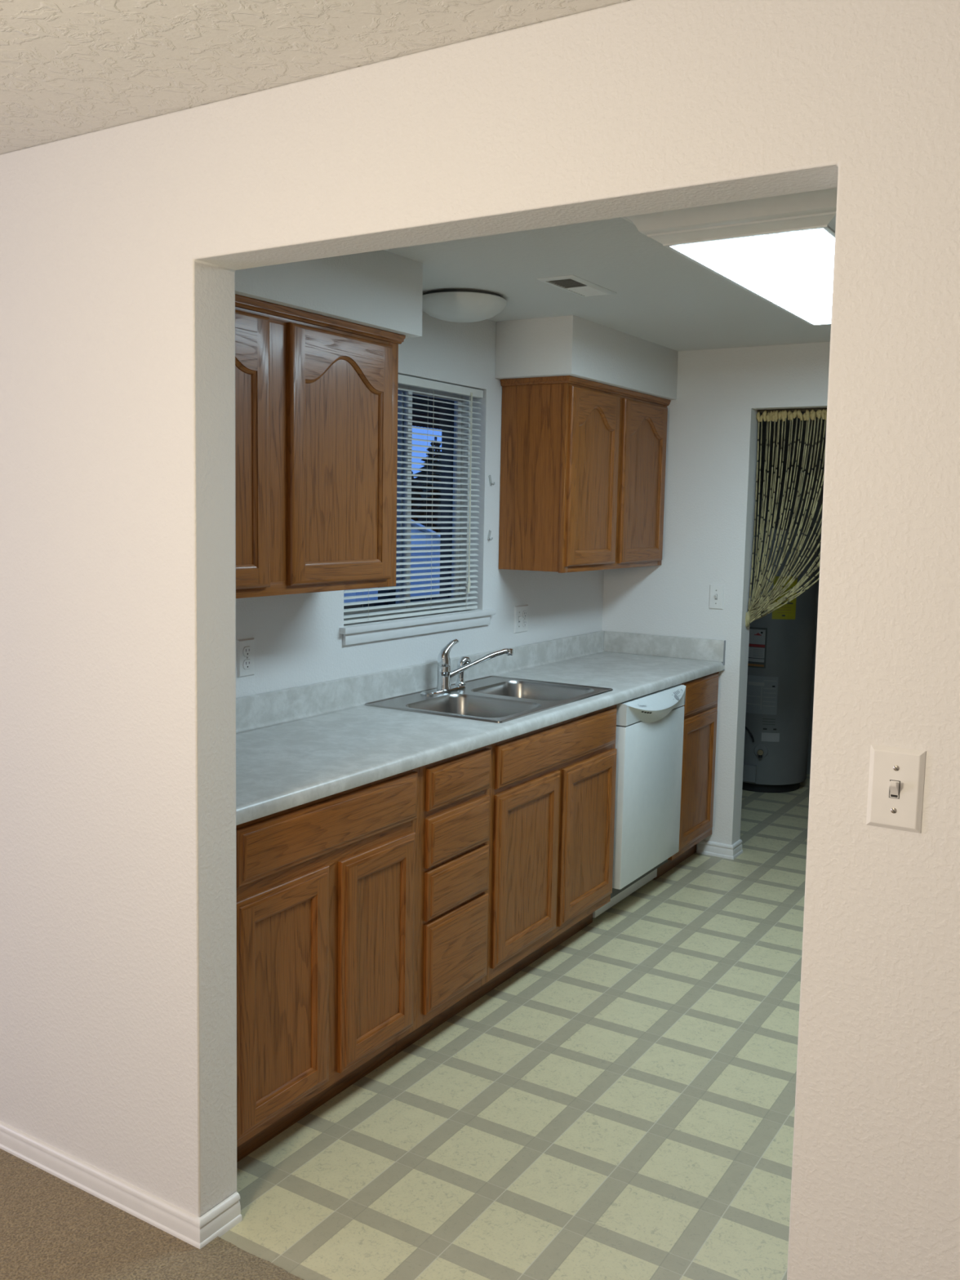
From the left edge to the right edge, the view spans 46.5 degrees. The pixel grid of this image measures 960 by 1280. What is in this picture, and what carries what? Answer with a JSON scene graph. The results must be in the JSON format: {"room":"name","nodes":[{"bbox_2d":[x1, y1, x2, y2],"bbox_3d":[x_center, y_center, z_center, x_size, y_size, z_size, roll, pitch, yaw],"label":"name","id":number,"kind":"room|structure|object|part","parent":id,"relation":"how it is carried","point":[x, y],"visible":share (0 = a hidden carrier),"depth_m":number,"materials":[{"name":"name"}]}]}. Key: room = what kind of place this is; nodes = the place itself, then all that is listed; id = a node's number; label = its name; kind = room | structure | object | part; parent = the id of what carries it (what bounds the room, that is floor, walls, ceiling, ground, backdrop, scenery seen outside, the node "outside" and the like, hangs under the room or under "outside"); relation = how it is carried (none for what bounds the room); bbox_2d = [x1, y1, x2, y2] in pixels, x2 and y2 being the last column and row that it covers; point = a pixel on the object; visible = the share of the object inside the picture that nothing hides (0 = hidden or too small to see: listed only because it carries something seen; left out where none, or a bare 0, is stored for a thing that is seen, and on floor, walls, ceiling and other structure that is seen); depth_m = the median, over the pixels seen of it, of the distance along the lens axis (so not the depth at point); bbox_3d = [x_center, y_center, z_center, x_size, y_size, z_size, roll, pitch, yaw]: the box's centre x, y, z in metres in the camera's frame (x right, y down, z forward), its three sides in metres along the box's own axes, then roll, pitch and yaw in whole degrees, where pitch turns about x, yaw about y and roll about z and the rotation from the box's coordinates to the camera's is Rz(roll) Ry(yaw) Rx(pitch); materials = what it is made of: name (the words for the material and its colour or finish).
{"room":"living room","nodes":[
{"label":"living room","id":0,"kind":"room"},
{"bbox_2d":[0,0,629,154],"bbox_3d":[-1.716,-0.867,0.285,6.600,0.080,4.420,5,8,32],"label":"ceiling","id":1,"kind":"structure","parent":0,"point":[68,68],"depth_m":1.84,"materials":[{"name":"white paint"}]},
{"bbox_2d":[0,773,809,1279],"bbox_3d":[-0.307,1.278,2.871,6.400,0.056,9.700,5,8,32],"label":"floor","id":2,"kind":"structure","parent":0,"point":[621,1105],"depth_m":2.84,"materials":[{"name":"tile"}]},
{"bbox_2d":[235,767,419,1162],"bbox_3d":[-0.625,0.794,3.001,0.617,0.876,0.767,5,8,32],"label":"base cabinet","id":3,"kind":"object","parent":2,"relation":"on","point":[327,886],"visible":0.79,"depth_m":2.80,"materials":[{"name":"brown wood"}]},
{"bbox_3d":[-0.471,0.863,2.689,0.019,0.569,0.333,5,8,32],"label":"door","id":4,"kind":"part","parent":3,"relation":"part of","materials":[{"name":"brown wood"}]},
{"bbox_3d":[-0.472,0.862,2.690,0.001,0.437,0.201,5,8,32],"label":"door panel","id":5,"kind":"part","parent":3,"relation":"part of","materials":[{"name":"brown wood"}]},
{"bbox_3d":[-0.272,0.831,3.007,0.019,0.566,0.326,5,8,32],"label":"door","id":6,"kind":"part","parent":3,"relation":"part of","materials":[{"name":"brown wood"}]},
{"bbox_3d":[-0.273,0.831,3.008,0.001,0.434,0.194,5,8,32],"label":"door panel","id":7,"kind":"part","parent":3,"relation":"part of","materials":[{"name":"brown wood"}]},
{"bbox_2d":[235,631,725,825],"bbox_3d":[0.013,0.186,3.939,0.625,0.139,3.196,5,8,32],"label":"countertop","id":8,"kind":"structure","parent":3,"relation":"on","point":[295,746],"depth_m":3.54,"materials":[{"name":"laminate"}]},
{"bbox_2d":[420,639,513,695],"bbox_3d":[-0.066,0.088,4.173,0.423,0.190,0.115,-5,9,-40],"label":"kitchen faucet","id":9,"kind":"object","parent":8,"relation":"on","point":[444,673],"visible":1,"depth_m":4.11,"materials":[{"name":"silver metal"}]},
{"bbox_3d":[-0.134,0.183,4.127,0.054,0.010,0.258,5,8,32],"label":"deck plate","id":10,"kind":"part","parent":9,"relation":"part of","materials":[{"name":"silver metal"}]},
{"bbox_3d":[-0.120,0.045,4.130,0.049,0.095,0.096,5,8,32],"label":"lever","id":11,"kind":"part","parent":9,"relation":"part of","materials":[{"name":"silver metal"}]},
{"bbox_2d":[455,656,471,685],"bbox_3d":[-0.065,0.115,4.230,0.043,0.106,0.065,5,8,32],"label":"sprayer","id":12,"kind":"object","parent":9,"relation":"on","point":[463,660],"visible":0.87,"depth_m":4.21,"materials":[{"name":"silver metal"}]},
{"bbox_3d":[-0.004,0.087,4.194,0.265,0.097,0.023,-3,8,-32],"label":"spout","id":13,"kind":"part","parent":9,"relation":"part of","materials":[{"name":"silver metal"}]},
{"bbox_2d":[364,675,613,723],"bbox_3d":[0.053,0.290,4.038,0.547,0.180,0.840,5,8,32],"label":"sink","id":14,"kind":"object","parent":8,"relation":"in","point":[492,699],"visible":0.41,"depth_m":4.04,"materials":[{"name":"silver metal"}]},
{"bbox_3d":[-0.021,0.311,3.844,0.387,0.175,0.350,5,8,32],"label":"bowl","id":15,"kind":"part","parent":14,"relation":"part of","materials":[{"name":"silver metal"}]},
{"bbox_3d":[0.196,0.275,4.191,0.387,0.175,0.352,5,8,32],"label":"bowl","id":16,"kind":"part","parent":14,"relation":"part of","materials":[{"name":"silver metal"}]},
{"bbox_2d":[395,744,491,1054],"bbox_3d":[-0.319,0.744,3.488,0.617,0.876,0.386,5,8,32],"label":"base cabinet","id":17,"kind":"object","parent":2,"relation":"on","point":[455,815],"visible":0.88,"depth_m":3.29,"materials":[{"name":"brown wood"}]},
{"bbox_3d":[-0.066,0.937,3.355,0.019,0.268,0.336,5,8,32],"label":"drawer","id":18,"kind":"part","parent":17,"relation":"part of","materials":[{"name":"brown wood"}]},
{"bbox_3d":[-0.062,0.720,3.330,0.019,0.144,0.336,5,8,32],"label":"drawer","id":19,"kind":"part","parent":17,"relation":"part of","materials":[{"name":"brown wood"}]},
{"bbox_3d":[-0.059,0.565,3.312,0.019,0.144,0.336,5,8,32],"label":"drawer","id":20,"kind":"part","parent":17,"relation":"part of","materials":[{"name":"brown wood"}]},
{"bbox_3d":[-0.057,0.410,3.294,0.019,0.123,0.336,5,8,32],"label":"drawer","id":21,"kind":"part","parent":17,"relation":"part of","materials":[{"name":"brown wood"}]},
{"bbox_2d":[466,704,617,1006],"bbox_3d":[0.023,0.688,4.033,0.617,0.876,0.903,5,8,32],"label":"base cabinet","id":22,"kind":"object","parent":2,"relation":"on","point":[553,787],"visible":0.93,"depth_m":3.80,"materials":[{"name":"brown wood"}]},
{"bbox_3d":[0.158,0.746,3.690,0.019,0.562,0.420,5,8,32],"label":"door","id":23,"kind":"part","parent":22,"relation":"part of","materials":[{"name":"brown wood"}]},
{"bbox_3d":[0.157,0.746,3.691,0.001,0.430,0.288,5,8,32],"label":"door panel","id":24,"kind":"part","parent":22,"relation":"part of","materials":[{"name":"brown wood"}]},
{"bbox_3d":[0.398,0.710,4.072,0.019,0.564,0.426,5,8,32],"label":"door","id":25,"kind":"part","parent":22,"relation":"part of","materials":[{"name":"brown wood"}]},
{"bbox_3d":[0.397,0.710,4.073,0.001,0.432,0.294,5,8,32],"label":"door panel","id":26,"kind":"part","parent":22,"relation":"part of","materials":[{"name":"brown wood"}]},
{"bbox_2d":[592,684,685,918],"bbox_3d":[0.476,0.619,4.643,0.620,0.856,0.610,5,8,32],"label":"dishwasher","id":27,"kind":"object","parent":2,"relation":"on","point":[649,736],"visible":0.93,"depth_m":4.43,"materials":[{"name":"white metal"}]},
{"bbox_3d":[0.601,1.005,4.606,0.022,0.102,0.608,5,8,32],"label":"kick plate","id":28,"kind":"part","parent":27,"relation":"part of","materials":[{"name":"white metal"}]},
{"bbox_3d":[0.681,0.616,4.504,0.047,0.634,0.594,5,8,32],"label":"door panel","id":29,"kind":"part","parent":27,"relation":"part of","materials":[{"name":"white metal"}]},
{"bbox_3d":[0.704,0.269,4.454,0.088,0.108,0.594,5,8,32],"label":"control panel","id":30,"kind":"part","parent":27,"relation":"part of","materials":[{"name":"white plastic"}]},
{"bbox_2d":[653,671,719,879],"bbox_3d":[0.718,0.573,5.139,0.617,0.876,0.488,5,8,32],"label":"base cabinet","id":31,"kind":"object","parent":2,"relation":"on","point":[700,706],"visible":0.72,"depth_m":4.98,"materials":[{"name":"brown wood"}]},
{"bbox_3d":[0.968,0.615,4.981,0.001,0.445,0.304,5,8,32],"label":"door panel","id":32,"kind":"part","parent":31,"relation":"part of","materials":[{"name":"brown wood"}]},
{"bbox_3d":[0.969,0.615,4.981,0.019,0.577,0.436,5,8,32],"label":"door","id":33,"kind":"part","parent":31,"relation":"part of","materials":[{"name":"brown wood"}]},
{"bbox_3d":[0.979,0.239,4.943,0.019,0.144,0.420,5,8,32],"label":"drawer","id":34,"kind":"part","parent":31,"relation":"part of","materials":[{"name":"brown wood"}]},
{"bbox_2d":[742,524,818,792],"bbox_3d":[1.684,0.094,6.548,0.500,1.540,0.539,5,8,32],"label":"water heater","id":35,"kind":"object","parent":2,"relation":"on","point":[780,644],"visible":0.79,"depth_m":6.36,"materials":[{"name":"grey metal"}]},
{"bbox_3d":[1.515,0.762,6.449,0.173,0.100,0.035,7,9,41],"label":"burner","id":36,"kind":"part","parent":35,"relation":"part of","materials":[{"name":"grey metal"}]},
{"bbox_2d":[235,311,604,697],"bbox_3d":[-0.313,-0.058,4.117,0.150,2.366,3.239,5,8,32],"label":"wall","id":37,"kind":"structure","parent":0,"point":[298,641],"depth_m":4.24,"materials":[{"name":"paint"}]},
{"bbox_2d":[237,637,254,677],"bbox_3d":[-0.701,0.053,3.355,0.008,0.114,0.070,5,8,32],"label":"wall outlet","id":38,"kind":"object","parent":37,"relation":"attached to","point":[245,646],"visible":1,"depth_m":3.35,"materials":[{"name":"white plastic"}]},
{"bbox_2d":[243,658,251,669],"bbox_3d":[-0.699,0.073,3.356,0.002,0.030,0.036,5,8,32],"label":"receptacle","id":39,"kind":"object","parent":38,"relation":"attached to","point":[246,662],"depth_m":3.35,"materials":[{"name":"white plastic"}]},
{"bbox_2d":[243,646,251,656],"bbox_3d":[-0.698,0.034,3.351,0.002,0.030,0.036,5,8,32],"label":"receptacle","id":40,"kind":"object","parent":38,"relation":"attached to","point":[246,650],"depth_m":3.35,"materials":[{"name":"white plastic"}]},
{"bbox_2d":[235,293,405,598],"bbox_3d":[-0.657,-0.509,3.049,0.315,0.762,1.106,5,8,32],"label":"upper cabinet","id":41,"kind":"object","parent":37,"relation":"attached to","point":[316,395],"visible":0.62,"depth_m":3.08,"materials":[{"name":"brown wood"}]},
{"bbox_3d":[-0.678,-0.465,2.741,0.001,0.568,0.339,5,8,32],"label":"door panel","id":42,"kind":"part","parent":41,"relation":"part of","materials":[{"name":"brown wood"}]},
{"bbox_3d":[-0.677,-0.468,2.740,0.019,0.700,0.463,5,8,32],"label":"door","id":43,"kind":"part","parent":41,"relation":"part of","materials":[{"name":"brown wood"}]},
{"bbox_3d":[-0.651,-0.875,3.007,0.312,0.026,1.106,5,8,32],"label":"moulding","id":44,"kind":"part","parent":41,"relation":"part of","materials":[{"name":"brown wood"}]},
{"bbox_3d":[-0.391,-0.516,3.196,0.019,0.700,0.455,5,8,32],"label":"door","id":45,"kind":"part","parent":41,"relation":"part of","materials":[{"name":"brown wood"}]},
{"bbox_3d":[-0.392,-0.512,3.197,0.001,0.568,0.331,5,8,32],"label":"door panel","id":46,"kind":"part","parent":41,"relation":"part of","materials":[{"name":"brown wood"}]},
{"bbox_2d":[339,383,496,644],"bbox_3d":[-0.250,-0.489,4.115,0.158,0.929,0.968,5,8,32],"label":"window","id":47,"kind":"structure","parent":37,"relation":"in","point":[354,634],"depth_m":4.17,"materials":[{"name":"plastic"}]},
{"bbox_3d":[-0.387,-0.504,3.953,0.020,0.829,0.468,5,8,32],"label":"sash","id":48,"kind":"part","parent":47,"relation":"part of","materials":[{"name":"plastic"}]},
{"bbox_2d":[343,373,483,624],"bbox_3d":[-0.230,-0.516,4.073,0.040,0.859,0.865,5,8,32],"label":"mini blind","id":49,"kind":"object","parent":47,"relation":"attached to","point":[407,380],"visible":0.75,"depth_m":4.16,"materials":[{"name":"plastic"}]},
{"bbox_3d":[-0.390,-0.479,3.831,0.026,0.823,0.001,5,8,32],"label":"ladder cord","id":50,"kind":"part","parent":49,"relation":"part of","materials":[{"name":"white fabric"}]},
{"bbox_3d":[-0.245,-0.096,4.121,0.022,0.012,0.853,5,8,32],"label":"rail","id":51,"kind":"part","parent":49,"relation":"part of","materials":[{"name":"plastic"}]},
{"bbox_3d":[-0.188,-0.513,4.154,0.026,0.823,0.001,5,8,32],"label":"ladder cord","id":52,"kind":"part","parent":49,"relation":"part of","materials":[{"name":"white fabric"}]},
{"bbox_3d":[-0.058,-0.534,4.359,0.026,0.823,0.001,5,8,32],"label":"ladder cord","id":53,"kind":"part","parent":49,"relation":"part of","materials":[{"name":"white fabric"}]},
{"bbox_3d":[-0.038,-0.586,4.349,0.004,0.741,0.012,4,7,23],"label":"lift cord","id":54,"kind":"part","parent":49,"relation":"part of","materials":[{"name":"white fabric"}]},
{"bbox_3d":[-0.228,-0.055,4.145,0.086,0.060,0.968,5,8,32],"label":"sill","id":55,"kind":"part","parent":47,"relation":"part of","materials":[{"name":"paint"}]},
{"bbox_3d":[-0.194,-0.542,4.308,0.020,0.829,0.405,5,8,32],"label":"sash","id":56,"kind":"part","parent":47,"relation":"part of","materials":[{"name":"plastic"}]},
{"bbox_2d":[235,631,604,733],"bbox_3d":[-0.239,0.145,4.093,0.029,0.100,3.196,5,8,32],"label":"backsplash","id":57,"kind":"structure","parent":37,"relation":"attached to","point":[260,710],"depth_m":3.91,"materials":[{"name":"laminate"}]},
{"bbox_2d":[487,529,493,540],"bbox_3d":[0.044,-0.420,4.481,0.021,0.042,0.025,5,8,32],"label":"wall hook","id":58,"kind":"object","parent":37,"relation":"attached to","point":[490,531],"visible":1,"depth_m":4.48,"materials":[{"name":"plastic"}]},
{"bbox_2d":[488,475,494,485],"bbox_3d":[0.048,-0.637,4.456,0.021,0.042,0.027,5,8,32],"label":"wall hook","id":59,"kind":"object","parent":37,"relation":"attached to","point":[489,476],"visible":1,"depth_m":4.46,"materials":[{"name":"plastic"}]},
{"bbox_3d":[0.041,-0.638,4.460,0.003,0.042,0.027,5,8,32],"label":"plate","id":60,"kind":"part","parent":59,"relation":"part of","materials":[{"name":"plastic"}]},
{"bbox_2d":[513,604,528,633],"bbox_3d":[0.181,-0.089,4.750,0.019,0.116,0.114,5,8,32],"label":"wall outlet","id":61,"kind":"object","parent":37,"relation":"attached to","point":[521,612],"visible":1,"depth_m":4.75,"materials":[{"name":"white plastic"}]},
{"bbox_2d":[522,619,526,626],"bbox_3d":[0.191,-0.072,4.773,0.002,0.030,0.036,5,8,32],"label":"receptacle","id":62,"kind":"object","parent":61,"relation":"attached to","point":[524,621],"depth_m":4.77,"materials":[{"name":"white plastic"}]},
{"bbox_2d":[522,610,527,617],"bbox_3d":[0.192,-0.111,4.769,0.002,0.030,0.036,5,8,32],"label":"receptacle","id":63,"kind":"object","parent":61,"relation":"attached to","point":[524,612],"depth_m":4.77,"materials":[{"name":"white plastic"}]},
{"bbox_2d":[498,375,671,573],"bbox_3d":[0.475,-0.696,4.852,0.315,0.762,1.010,5,8,32],"label":"upper cabinet","id":64,"kind":"object","parent":37,"relation":"attached to","point":[583,461],"visible":1,"depth_m":4.51,"materials":[{"name":"brown wood"}]},
{"bbox_3d":[0.481,-1.062,4.810,0.312,0.026,1.010,5,8,32],"label":"moulding","id":65,"kind":"part","parent":64,"relation":"part of","materials":[{"name":"brown wood"}]},
{"bbox_3d":[0.464,-0.658,4.558,0.019,0.702,0.437,5,8,32],"label":"door","id":66,"kind":"part","parent":64,"relation":"part of","materials":[{"name":"brown wood"}]},
{"bbox_3d":[0.463,-0.654,4.559,0.001,0.570,0.313,5,8,32],"label":"door panel","id":67,"kind":"part","parent":64,"relation":"part of","materials":[{"name":"brown wood"}]},
{"bbox_3d":[0.588,-0.686,4.790,0.019,0.760,0.997,5,8,32],"label":"frame","id":68,"kind":"part","parent":64,"relation":"part of","materials":[{"name":"brown wood"}]},
{"bbox_3d":[0.730,-0.700,4.982,0.019,0.702,0.459,5,8,32],"label":"door","id":69,"kind":"part","parent":64,"relation":"part of","materials":[{"name":"brown wood"}]},
{"bbox_3d":[0.729,-0.696,4.983,0.001,0.570,0.335,5,8,32],"label":"door panel","id":70,"kind":"part","parent":64,"relation":"part of","materials":[{"name":"brown wood"}]},
{"bbox_2d":[0,0,959,1279],"bbox_3d":[-0.546,0.138,2.320,6.400,2.339,0.116,5,8,32],"label":"wall","id":71,"kind":"structure","parent":0,"point":[122,247],"depth_m":1.94,"materials":[{"name":"paint"}]},
{"bbox_2d":[0,1120,242,1248],"bbox_3d":[-1.925,1.148,3.277,3.211,0.064,0.127,5,8,32],"label":"baseboard","id":72,"kind":"structure","parent":71,"relation":"attached to","point":[196,1231],"depth_m":2.51,"materials":[{"name":"paint"}]},
{"bbox_2d":[866,744,925,833],"bbox_3d":[0.572,0.207,1.544,0.073,0.116,0.020,5,8,32],"label":"light switch","id":73,"kind":"object","parent":71,"relation":"attached to","point":[896,775],"visible":1,"depth_m":1.54,"materials":[{"name":"white plastic"}]},
{"bbox_3d":[0.574,0.207,1.546,0.014,0.026,0.001,5,8,32],"label":"toggle frame","id":74,"kind":"part","parent":73,"relation":"part of","materials":[{"name":"white plastic"}]},
{"bbox_2d":[384,217,831,351],"bbox_3d":[1.327,-1.249,4.194,3.300,0.080,5.294,5,8,32],"label":"ceiling","id":75,"kind":"structure","parent":0,"point":[663,297],"depth_m":3.67,"materials":[{"name":"white paint"}]},
{"bbox_2d":[235,249,422,337],"bbox_3d":[-0.626,-1.000,3.007,0.342,0.222,1.158,5,8,32],"label":"soffit","id":76,"kind":"structure","parent":75,"relation":"attached to","point":[382,290],"depth_m":3.12,"materials":[{"name":"paint"}]},
{"bbox_2d":[422,288,506,322],"bbox_3d":[-0.065,-1.159,3.912,0.316,0.083,0.316,5,8,32],"label":"round ceiling light","id":77,"kind":"object","parent":75,"relation":"attached to","point":[456,305],"visible":0.93,"depth_m":3.81,"materials":[{"name":"white glass"}]},
{"bbox_2d":[537,275,616,297],"bbox_3d":[0.323,-1.164,3.684,0.130,0.007,0.323,5,8,32],"label":"ceiling vent","id":78,"kind":"object","parent":75,"relation":"in","point":[573,284],"visible":1,"depth_m":3.67,"materials":[{"name":"white metal"}]},
{"bbox_2d":[495,315,678,399],"bbox_3d":[0.484,-1.183,4.774,0.342,0.222,1.050,5,8,32],"label":"soffit","id":79,"kind":"structure","parent":75,"relation":"attached to","point":[572,345],"depth_m":4.40,"materials":[{"name":"paint"}]},
{"bbox_2d":[621,187,837,325],"bbox_3d":[0.984,-1.067,3.249,0.598,0.076,1.520,5,8,32],"label":"ceiling light","id":80,"kind":"object","parent":75,"relation":"attached to","point":[780,250],"visible":0.55,"depth_m":2.77,"materials":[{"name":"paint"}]},
{"bbox_2d":[602,342,830,852],"bbox_3d":[1.788,-0.094,4.758,2.735,2.326,0.114,5,8,32],"label":"wall","id":81,"kind":"structure","parent":0,"point":[713,423],"depth_m":5.11,"materials":[{"name":"paint"}]},
{"bbox_2d":[708,583,724,609],"bbox_3d":[1.080,-0.197,5.113,0.070,0.114,0.019,5,8,32],"label":"light switch","id":82,"kind":"object","parent":81,"relation":"attached to","point":[716,591],"visible":1,"depth_m":5.11,"materials":[{"name":"white plastic"}]},
{"bbox_2d":[697,839,742,859],"bbox_3d":[1.133,0.974,5.270,0.179,0.064,0.131,5,8,32],"label":"baseboard","id":83,"kind":"structure","parent":81,"relation":"attached to","point":[734,851],"depth_m":5.22,"materials":[{"name":"paint"}]},
{"bbox_2d":[745,407,826,626],"bbox_3d":[1.492,-0.525,4.921,0.623,0.978,0.056,5,8,32],"label":"curtain","id":84,"kind":"object","parent":81,"relation":"hanging from","point":[775,415],"visible":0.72,"depth_m":5.00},
{"bbox_2d":[755,411,826,774],"bbox_3d":[2.358,-0.303,6.664,2.500,2.326,0.100,5,8,32],"label":"wall","id":85,"kind":"structure","parent":0,"point":[788,422],"depth_m":6.82,"materials":[{"name":"paint"}]},
{"label":"outside","id":86,"kind":"structure","parent":0,"visible":0},
{"bbox_3d":[-5.444,-2.342,37.749,44.145,0.100,54.860,5,8,32],"label":"ground","id":87,"kind":"structure","parent":86,"visible":0},
{"bbox_2d":[343,589,355,603],"bbox_3d":[-2.640,-0.382,11.631,1.600,2.070,2.700,5,8,32],"label":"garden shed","id":88,"kind":"object","parent":87,"relation":"on","point":[347,594],"visible":0.02,"depth_m":12.24,"materials":[{"name":"blue"}]},
{"bbox_2d":[355,519,439,601],"bbox_3d":[-6.101,-3.076,23.186,8.200,4.660,14.000,5,8,32],"label":"house","id":89,"kind":"structure","parent":87,"relation":"on","point":[412,531],"depth_m":23.82,"materials":[{"name":"blue"}]},
{"bbox_2d":[343,394,454,608],"bbox_3d":[0.946,-0.161,7.944,1.705,2.600,10.960,5,8,32],"label":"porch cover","id":90,"kind":"object","parent":87,"relation":"on","point":[414,400],"visible":0.02,"depth_m":7.41,"materials":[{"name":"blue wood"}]},
{"bbox_3d":[-0.556,-0.073,7.077,0.080,2.570,0.200,5,8,32],"label":"post","id":91,"kind":"part","parent":90,"relation":"part of","materials":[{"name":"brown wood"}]},
{"bbox_3d":[-1.454,0.619,5.725,0.060,1.472,4.535,5,8,32],"label":"rail","id":92,"kind":"part","parent":90,"relation":"part of","materials":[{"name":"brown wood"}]},
{"bbox_3d":[-0.221,-0.128,7.611,0.080,2.570,0.085,5,8,32],"label":"post","id":93,"kind":"part","parent":90,"relation":"part of","materials":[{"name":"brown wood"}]},
{"bbox_2d":[411,471,417,491],"bbox_3d":[-3.545,-6.678,57.309,3.384,4.275,3.662,2,7,7],"label":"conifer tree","id":94,"kind":"object","parent":87,"relation":"on","point":[412,477],"visible":0.02,"depth_m":57.12,"materials":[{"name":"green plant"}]},
{"bbox_2d":[411,436,441,532],"bbox_3d":[-1.791,-5.082,41.722,4.878,5.004,5.355,5,8,32],"label":"conifer tree","id":95,"kind":"object","parent":87,"relation":"on","point":[436,444],"visible":0.28,"depth_m":41.15,"materials":[{"name":"green plant"}]}
]}

